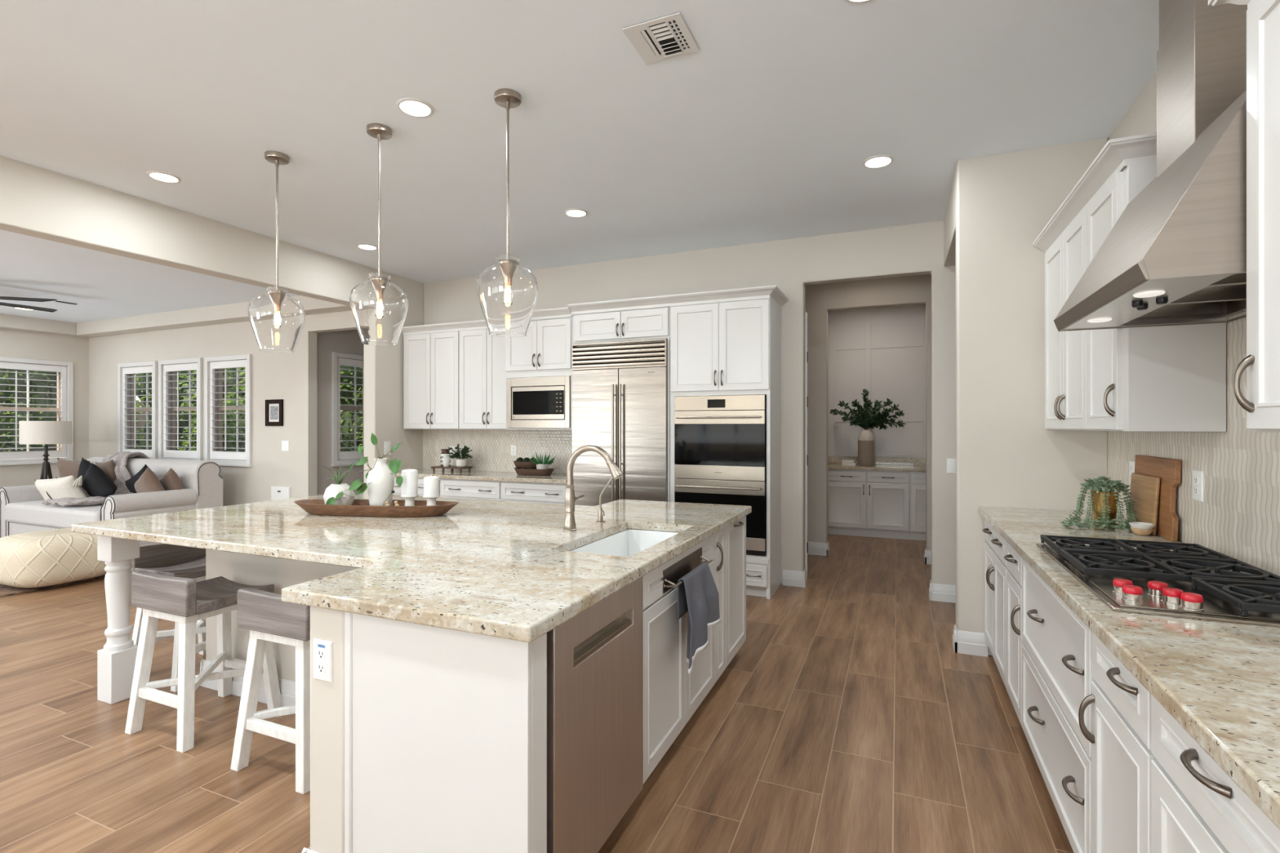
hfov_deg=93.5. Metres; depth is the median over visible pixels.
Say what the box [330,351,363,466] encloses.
window
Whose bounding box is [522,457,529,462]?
moss ball
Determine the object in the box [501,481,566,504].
base cabinet
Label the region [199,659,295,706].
baseboard
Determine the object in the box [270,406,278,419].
photo
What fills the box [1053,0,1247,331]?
range hood
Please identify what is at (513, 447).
wall outlet
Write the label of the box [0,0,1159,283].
ceiling
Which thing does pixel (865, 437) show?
ceramic vase
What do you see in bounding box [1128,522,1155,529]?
bowl
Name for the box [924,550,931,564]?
baseboard
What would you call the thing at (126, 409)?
window
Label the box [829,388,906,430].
leafy branches
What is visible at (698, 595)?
dish towel
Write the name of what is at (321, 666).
receptacle
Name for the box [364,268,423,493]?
wall
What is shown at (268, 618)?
counter stool
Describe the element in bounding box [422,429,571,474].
backsplash
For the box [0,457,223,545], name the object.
sofa
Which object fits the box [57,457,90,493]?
throw pillow
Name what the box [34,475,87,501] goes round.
throw pillow
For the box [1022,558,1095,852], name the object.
base cabinet
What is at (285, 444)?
light switch
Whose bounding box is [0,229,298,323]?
ceiling
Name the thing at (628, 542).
undermount sink
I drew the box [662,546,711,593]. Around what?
towel bar
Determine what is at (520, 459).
moss ball
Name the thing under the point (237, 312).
trim
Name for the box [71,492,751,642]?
countertop
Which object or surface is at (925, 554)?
baseboard
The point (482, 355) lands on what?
upper cabinet
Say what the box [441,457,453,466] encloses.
ceramic mug
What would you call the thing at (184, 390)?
shrub
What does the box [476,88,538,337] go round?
pendant light
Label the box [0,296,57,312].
ceiling fan
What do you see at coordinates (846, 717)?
floor
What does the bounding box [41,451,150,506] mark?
fur throw
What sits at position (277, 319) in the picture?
pendant light
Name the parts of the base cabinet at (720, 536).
handle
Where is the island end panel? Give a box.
[344,612,546,852]
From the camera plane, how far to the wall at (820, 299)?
6.53 m
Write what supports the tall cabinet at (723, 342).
on the floor
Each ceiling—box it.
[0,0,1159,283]
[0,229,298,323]
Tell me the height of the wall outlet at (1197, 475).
0.122 m
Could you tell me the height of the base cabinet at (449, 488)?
0.872 m
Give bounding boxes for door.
[804,311,808,575]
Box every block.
[841,460,854,462]
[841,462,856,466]
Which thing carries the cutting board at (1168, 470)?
on the countertop at (1219, 681)
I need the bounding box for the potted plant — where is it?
[448,444,471,466]
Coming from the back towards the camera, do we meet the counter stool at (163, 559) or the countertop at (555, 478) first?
the countertop at (555, 478)
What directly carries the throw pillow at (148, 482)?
on the sofa
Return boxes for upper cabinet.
[401,322,459,429]
[454,320,506,429]
[505,306,572,429]
[1031,132,1226,431]
[1208,0,1279,432]
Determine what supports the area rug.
on the floor
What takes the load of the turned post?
on the floor
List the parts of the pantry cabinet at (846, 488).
drawer, door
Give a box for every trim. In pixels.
[0,313,75,335]
[71,295,351,337]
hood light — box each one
[1087,317,1111,322]
[1133,290,1165,297]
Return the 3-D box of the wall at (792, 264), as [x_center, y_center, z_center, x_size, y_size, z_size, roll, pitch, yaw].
[1.034,-0.150,5.491,7.620,3.100,0.130,0,0,23]
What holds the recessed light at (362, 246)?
in the ceiling at (766, 131)
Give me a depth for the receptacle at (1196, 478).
2.40 m
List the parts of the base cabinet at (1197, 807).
door, handle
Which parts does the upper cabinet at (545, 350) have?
door, handle, crown moulding, door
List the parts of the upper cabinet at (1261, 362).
crown moulding, handle, door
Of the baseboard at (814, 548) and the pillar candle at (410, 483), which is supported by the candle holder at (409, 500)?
the pillar candle at (410, 483)
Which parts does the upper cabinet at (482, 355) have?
crown moulding, door, door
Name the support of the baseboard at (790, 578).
attached to the wall at (792, 264)
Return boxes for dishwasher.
[546,576,643,852]
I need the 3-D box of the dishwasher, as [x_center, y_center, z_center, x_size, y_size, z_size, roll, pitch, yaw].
[-0.378,0.966,2.009,0.585,0.868,0.612,0,0,23]
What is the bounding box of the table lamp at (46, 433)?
[18,421,71,479]
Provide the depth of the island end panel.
1.60 m
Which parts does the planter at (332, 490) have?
pot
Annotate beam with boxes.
[0,155,374,306]
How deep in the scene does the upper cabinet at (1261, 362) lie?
1.40 m
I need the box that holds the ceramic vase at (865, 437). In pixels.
[857,429,874,466]
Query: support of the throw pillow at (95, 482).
on the sofa
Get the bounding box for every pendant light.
[247,150,305,353]
[349,123,408,346]
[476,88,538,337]
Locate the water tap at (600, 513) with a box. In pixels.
[595,472,623,522]
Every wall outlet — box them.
[313,638,333,682]
[449,446,455,454]
[511,444,516,456]
[1128,460,1134,484]
[1191,469,1203,502]
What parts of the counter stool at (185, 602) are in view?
leg, leg, leg, seat, leg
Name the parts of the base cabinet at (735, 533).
handle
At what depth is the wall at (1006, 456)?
3.63 m
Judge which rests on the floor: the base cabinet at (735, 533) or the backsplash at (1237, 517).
the base cabinet at (735, 533)
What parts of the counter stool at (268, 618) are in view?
leg, leg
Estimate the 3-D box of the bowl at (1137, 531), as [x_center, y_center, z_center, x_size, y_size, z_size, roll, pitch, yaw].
[2.246,0.470,2.694,0.084,0.031,0.084,0,0,23]
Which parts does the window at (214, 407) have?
tilt rod, shutter panel, sash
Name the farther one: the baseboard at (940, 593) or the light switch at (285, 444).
the light switch at (285, 444)
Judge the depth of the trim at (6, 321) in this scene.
7.77 m
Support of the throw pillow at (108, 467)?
on the sofa
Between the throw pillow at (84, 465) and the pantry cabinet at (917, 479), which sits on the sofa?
the throw pillow at (84, 465)
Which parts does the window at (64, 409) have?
tilt rod, sash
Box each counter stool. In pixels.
[124,570,281,752]
[130,542,205,692]
[230,587,310,794]
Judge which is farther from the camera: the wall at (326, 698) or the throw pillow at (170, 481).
the throw pillow at (170, 481)
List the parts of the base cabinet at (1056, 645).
handle, handle, drawer, drawer, handle, handle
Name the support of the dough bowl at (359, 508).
on the countertop at (507, 570)
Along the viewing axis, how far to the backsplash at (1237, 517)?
2.17 m
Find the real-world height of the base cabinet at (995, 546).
0.872 m
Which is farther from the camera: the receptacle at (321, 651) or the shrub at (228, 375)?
the shrub at (228, 375)
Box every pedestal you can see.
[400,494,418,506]
[422,494,439,506]
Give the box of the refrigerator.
[571,338,667,506]
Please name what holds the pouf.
on the area rug
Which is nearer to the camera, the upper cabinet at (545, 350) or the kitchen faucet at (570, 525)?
the kitchen faucet at (570, 525)
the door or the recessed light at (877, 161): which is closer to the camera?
the recessed light at (877, 161)
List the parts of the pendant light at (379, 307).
lamp shade, rod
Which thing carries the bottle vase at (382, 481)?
on the dough bowl at (359, 508)
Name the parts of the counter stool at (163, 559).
leg, seat, leg, leg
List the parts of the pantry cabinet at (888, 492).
drawer, door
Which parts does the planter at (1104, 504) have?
pot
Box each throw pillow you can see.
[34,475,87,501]
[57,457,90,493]
[76,457,90,488]
[81,462,115,497]
[95,459,116,490]
[124,463,150,493]
[134,466,164,493]
[159,467,183,490]
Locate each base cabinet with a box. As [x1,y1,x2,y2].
[392,476,440,497]
[440,479,501,501]
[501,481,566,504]
[632,528,715,783]
[713,528,725,682]
[725,515,746,667]
[982,518,1008,688]
[1004,542,1022,725]
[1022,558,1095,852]
[1078,631,1156,852]
[1151,694,1279,852]
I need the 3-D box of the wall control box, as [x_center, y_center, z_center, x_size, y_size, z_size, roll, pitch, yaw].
[-4.076,0.807,6.830,0.300,0.245,0.029,0,0,23]
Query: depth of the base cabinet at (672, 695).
2.44 m
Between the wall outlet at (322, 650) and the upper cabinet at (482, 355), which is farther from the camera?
the upper cabinet at (482, 355)
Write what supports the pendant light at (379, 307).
hanging from the ceiling at (766, 131)
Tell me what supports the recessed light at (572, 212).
in the ceiling at (766, 131)
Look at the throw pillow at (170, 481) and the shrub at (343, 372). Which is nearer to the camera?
the throw pillow at (170, 481)
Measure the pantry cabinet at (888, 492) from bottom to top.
0.848 m
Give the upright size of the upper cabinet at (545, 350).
1.123 m
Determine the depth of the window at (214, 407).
7.26 m
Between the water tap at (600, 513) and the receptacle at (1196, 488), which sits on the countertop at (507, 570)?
the water tap at (600, 513)
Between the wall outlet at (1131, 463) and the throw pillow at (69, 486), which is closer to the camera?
the wall outlet at (1131, 463)
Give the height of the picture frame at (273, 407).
0.303 m
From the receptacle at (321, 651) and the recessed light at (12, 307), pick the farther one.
the recessed light at (12, 307)
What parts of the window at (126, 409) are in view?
tilt rod, sash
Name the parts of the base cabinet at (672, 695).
door, false drawer, door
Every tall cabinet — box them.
[568,295,670,502]
[666,284,788,599]
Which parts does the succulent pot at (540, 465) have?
pot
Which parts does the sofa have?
arm, arm, backrest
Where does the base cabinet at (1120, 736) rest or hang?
on the floor
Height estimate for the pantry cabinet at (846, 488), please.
0.848 m
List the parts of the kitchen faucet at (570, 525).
lever handle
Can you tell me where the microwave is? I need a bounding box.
[506,375,570,427]
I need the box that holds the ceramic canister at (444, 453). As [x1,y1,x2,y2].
[440,448,450,466]
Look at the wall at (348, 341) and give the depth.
7.00 m
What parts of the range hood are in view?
control knob, control knob, underside panel, control knob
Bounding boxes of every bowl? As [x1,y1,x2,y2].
[293,499,459,517]
[513,460,536,467]
[514,467,554,475]
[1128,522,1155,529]
[1129,526,1154,535]
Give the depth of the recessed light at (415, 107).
3.10 m
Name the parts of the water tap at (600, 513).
spout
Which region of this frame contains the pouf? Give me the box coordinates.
[0,528,106,587]
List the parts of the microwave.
door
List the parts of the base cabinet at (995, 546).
handle, handle, door, handle, drawer, handle, door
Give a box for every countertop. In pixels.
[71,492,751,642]
[392,468,566,484]
[827,456,925,471]
[978,506,1279,830]
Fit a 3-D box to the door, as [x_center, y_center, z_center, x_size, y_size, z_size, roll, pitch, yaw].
[1.486,0.190,5.390,0.041,2.420,0.041,0,0,23]
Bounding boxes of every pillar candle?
[401,469,417,495]
[423,474,439,496]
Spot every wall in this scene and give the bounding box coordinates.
[0,328,88,488]
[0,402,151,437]
[88,311,364,506]
[205,549,357,681]
[310,606,344,852]
[316,328,363,495]
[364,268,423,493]
[423,220,955,585]
[804,274,931,551]
[827,303,925,457]
[943,168,955,266]
[955,137,1108,656]
[1109,72,1183,542]
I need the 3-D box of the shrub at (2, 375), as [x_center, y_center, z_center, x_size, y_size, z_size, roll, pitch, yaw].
[-9.544,-0.263,9.168,1.864,3.442,1.345,0,0,-34]
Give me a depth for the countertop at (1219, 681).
1.25 m
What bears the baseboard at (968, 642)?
attached to the wall at (1006, 456)
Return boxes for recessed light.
[12,306,34,310]
[146,170,181,182]
[356,243,377,249]
[396,97,434,117]
[564,208,587,217]
[844,0,871,3]
[862,154,893,168]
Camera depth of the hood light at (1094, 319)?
2.13 m
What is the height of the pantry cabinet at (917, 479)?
0.848 m
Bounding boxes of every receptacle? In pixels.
[317,648,325,659]
[317,662,325,673]
[1194,476,1198,484]
[1194,486,1198,494]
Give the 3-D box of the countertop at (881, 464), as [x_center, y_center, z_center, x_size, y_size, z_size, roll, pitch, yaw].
[3.581,0.480,7.585,2.383,0.140,0.614,0,0,23]
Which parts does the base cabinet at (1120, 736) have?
handle, drawer, handle, door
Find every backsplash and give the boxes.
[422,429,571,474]
[1107,316,1279,576]
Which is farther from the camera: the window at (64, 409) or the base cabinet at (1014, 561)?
the window at (64, 409)
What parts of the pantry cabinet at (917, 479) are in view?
drawer, door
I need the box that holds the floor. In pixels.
[0,533,1073,852]
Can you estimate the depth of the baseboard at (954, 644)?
3.73 m
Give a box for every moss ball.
[515,457,523,462]
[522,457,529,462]
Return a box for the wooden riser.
[431,466,472,472]
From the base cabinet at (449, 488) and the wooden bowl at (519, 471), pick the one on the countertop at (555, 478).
the wooden bowl at (519, 471)
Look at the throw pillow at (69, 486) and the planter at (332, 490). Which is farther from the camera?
the throw pillow at (69, 486)
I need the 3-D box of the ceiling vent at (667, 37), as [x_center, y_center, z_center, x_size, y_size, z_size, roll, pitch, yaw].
[0.093,-1.639,2.560,0.252,0.022,0.262,0,0,23]
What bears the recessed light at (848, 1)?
in the ceiling at (766, 131)
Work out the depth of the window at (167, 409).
7.65 m
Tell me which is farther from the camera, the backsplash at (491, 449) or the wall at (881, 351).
the wall at (881, 351)
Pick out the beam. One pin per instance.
(36, 202)
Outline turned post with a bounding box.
[97,535,139,704]
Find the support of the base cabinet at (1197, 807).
on the floor
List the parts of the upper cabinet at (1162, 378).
door, handle, handle, door, crown moulding, door, handle, panel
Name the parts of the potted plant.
pot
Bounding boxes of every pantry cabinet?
[827,469,866,537]
[866,470,910,539]
[909,471,925,540]
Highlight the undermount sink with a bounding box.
[570,528,678,556]
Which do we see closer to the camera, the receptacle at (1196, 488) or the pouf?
the receptacle at (1196, 488)
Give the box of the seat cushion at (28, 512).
[4,496,104,528]
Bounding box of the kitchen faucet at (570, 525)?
[563,444,622,531]
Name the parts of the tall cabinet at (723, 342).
door, handle, handle, crown moulding, door, handle, drawer, rail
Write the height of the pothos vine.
0.406 m
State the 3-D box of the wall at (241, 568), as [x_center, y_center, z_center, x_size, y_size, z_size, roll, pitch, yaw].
[-1.226,0.964,3.391,1.977,0.872,1.130,0,0,23]
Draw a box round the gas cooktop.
[1036,534,1279,627]
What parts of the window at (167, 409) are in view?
tilt rod, sash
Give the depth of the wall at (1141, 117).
2.97 m
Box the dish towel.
[677,561,719,674]
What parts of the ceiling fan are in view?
blade, blade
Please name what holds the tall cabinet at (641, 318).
on the floor
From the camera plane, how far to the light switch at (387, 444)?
6.44 m
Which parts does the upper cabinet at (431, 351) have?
door, crown moulding, door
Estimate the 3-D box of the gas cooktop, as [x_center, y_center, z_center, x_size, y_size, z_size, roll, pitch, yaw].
[1.672,0.460,1.917,0.525,0.053,0.950,0,0,23]
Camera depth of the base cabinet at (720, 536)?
3.17 m
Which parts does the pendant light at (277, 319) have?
lamp shade, rod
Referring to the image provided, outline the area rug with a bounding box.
[0,574,105,597]
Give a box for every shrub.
[0,368,57,452]
[135,369,196,450]
[176,367,244,450]
[222,367,244,452]
[340,365,363,451]
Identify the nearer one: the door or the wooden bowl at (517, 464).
the door
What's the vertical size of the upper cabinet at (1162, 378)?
1.104 m
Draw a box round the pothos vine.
[325,432,403,505]
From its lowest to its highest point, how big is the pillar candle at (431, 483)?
0.117 m
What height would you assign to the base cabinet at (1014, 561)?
0.872 m
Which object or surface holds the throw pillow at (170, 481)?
on the sofa
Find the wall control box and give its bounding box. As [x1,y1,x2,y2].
[271,486,291,500]
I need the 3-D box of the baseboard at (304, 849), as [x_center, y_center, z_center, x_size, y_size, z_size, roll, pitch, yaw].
[-0.936,1.333,1.768,0.166,0.135,0.018,0,0,23]
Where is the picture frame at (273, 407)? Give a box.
[265,399,283,426]
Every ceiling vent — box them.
[55,300,77,304]
[622,12,699,64]
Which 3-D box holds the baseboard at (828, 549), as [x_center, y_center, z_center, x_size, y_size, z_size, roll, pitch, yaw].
[2.056,1.333,6.572,0.018,0.135,0.138,0,0,23]
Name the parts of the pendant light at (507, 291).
lamp shade, rod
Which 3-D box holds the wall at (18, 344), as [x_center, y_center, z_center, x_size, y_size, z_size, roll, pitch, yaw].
[-9.591,-0.025,4.099,0.140,2.850,9.390,0,0,23]
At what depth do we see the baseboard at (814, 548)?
6.55 m
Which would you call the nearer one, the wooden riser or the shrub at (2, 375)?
the wooden riser
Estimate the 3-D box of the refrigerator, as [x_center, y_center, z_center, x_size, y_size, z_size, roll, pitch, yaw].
[-0.107,0.322,5.579,0.928,2.157,0.586,0,0,23]
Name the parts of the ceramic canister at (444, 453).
lid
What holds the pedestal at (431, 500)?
in the dough bowl at (359, 508)
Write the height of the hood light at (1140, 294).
0.006 m
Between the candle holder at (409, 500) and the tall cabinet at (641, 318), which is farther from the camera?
the tall cabinet at (641, 318)
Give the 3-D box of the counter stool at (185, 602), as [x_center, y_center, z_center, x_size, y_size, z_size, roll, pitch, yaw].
[-2.066,1.034,2.873,0.429,0.732,0.456,0,0,23]
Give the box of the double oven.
[674,394,766,555]
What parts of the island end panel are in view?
corner trim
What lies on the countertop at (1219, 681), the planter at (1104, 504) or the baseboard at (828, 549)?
the planter at (1104, 504)
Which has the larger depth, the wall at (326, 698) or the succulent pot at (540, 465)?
the succulent pot at (540, 465)
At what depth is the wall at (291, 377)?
7.02 m
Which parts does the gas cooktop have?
knob, knob, knob, knob, knob, burner, burner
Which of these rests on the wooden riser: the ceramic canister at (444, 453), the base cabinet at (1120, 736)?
the ceramic canister at (444, 453)
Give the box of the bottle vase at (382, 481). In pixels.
[366,457,394,506]
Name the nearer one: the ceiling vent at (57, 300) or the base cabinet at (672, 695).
the base cabinet at (672, 695)
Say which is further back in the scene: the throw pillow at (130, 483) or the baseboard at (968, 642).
the throw pillow at (130, 483)
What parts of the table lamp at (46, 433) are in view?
leg, lamp shade, leg, leg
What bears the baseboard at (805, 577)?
attached to the wall at (792, 264)
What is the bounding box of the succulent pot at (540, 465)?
[530,451,556,469]
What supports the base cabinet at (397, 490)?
on the floor
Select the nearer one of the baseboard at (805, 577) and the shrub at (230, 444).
the baseboard at (805, 577)
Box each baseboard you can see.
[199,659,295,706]
[200,659,205,673]
[301,847,317,852]
[782,569,804,587]
[803,568,807,587]
[807,542,828,555]
[826,541,830,555]
[924,548,926,564]
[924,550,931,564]
[928,579,932,599]
[929,582,955,603]
[952,624,957,653]
[954,630,987,657]
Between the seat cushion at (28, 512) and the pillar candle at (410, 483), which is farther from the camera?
the seat cushion at (28, 512)
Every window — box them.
[0,356,74,465]
[117,360,157,458]
[158,357,202,460]
[204,354,252,466]
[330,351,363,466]
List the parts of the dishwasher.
pocket handle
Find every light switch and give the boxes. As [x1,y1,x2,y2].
[281,440,288,451]
[384,441,391,455]
[946,458,955,473]
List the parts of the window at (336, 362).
sash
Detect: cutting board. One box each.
[1128,472,1159,535]
[1134,454,1181,541]
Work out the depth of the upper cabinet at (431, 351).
6.46 m
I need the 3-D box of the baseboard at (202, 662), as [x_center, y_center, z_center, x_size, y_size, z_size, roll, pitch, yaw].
[-2.147,1.333,3.776,0.018,0.135,1.147,0,0,23]
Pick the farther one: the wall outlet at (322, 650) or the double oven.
the double oven
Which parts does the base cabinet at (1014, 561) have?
handle, drawer, handle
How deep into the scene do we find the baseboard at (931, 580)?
4.84 m
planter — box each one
[323,465,355,505]
[1060,475,1137,531]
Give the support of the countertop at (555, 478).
on the base cabinet at (397, 490)
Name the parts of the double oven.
handle, handle, panel, door rail, door rail, door glass, door glass, control panel, panel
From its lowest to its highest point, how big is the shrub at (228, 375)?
3.442 m
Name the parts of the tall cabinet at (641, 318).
door, crown moulding, handle, door, panel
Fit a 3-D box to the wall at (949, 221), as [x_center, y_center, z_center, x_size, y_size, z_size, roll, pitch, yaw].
[2.280,-1.490,4.311,0.120,0.420,1.060,0,0,23]
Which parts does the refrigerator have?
door, handle, grille frame, handle, door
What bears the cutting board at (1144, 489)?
on the countertop at (1219, 681)
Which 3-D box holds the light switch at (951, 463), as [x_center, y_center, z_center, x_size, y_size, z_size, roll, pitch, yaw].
[2.487,0.315,4.793,0.075,0.118,0.010,0,0,23]
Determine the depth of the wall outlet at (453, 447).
6.74 m

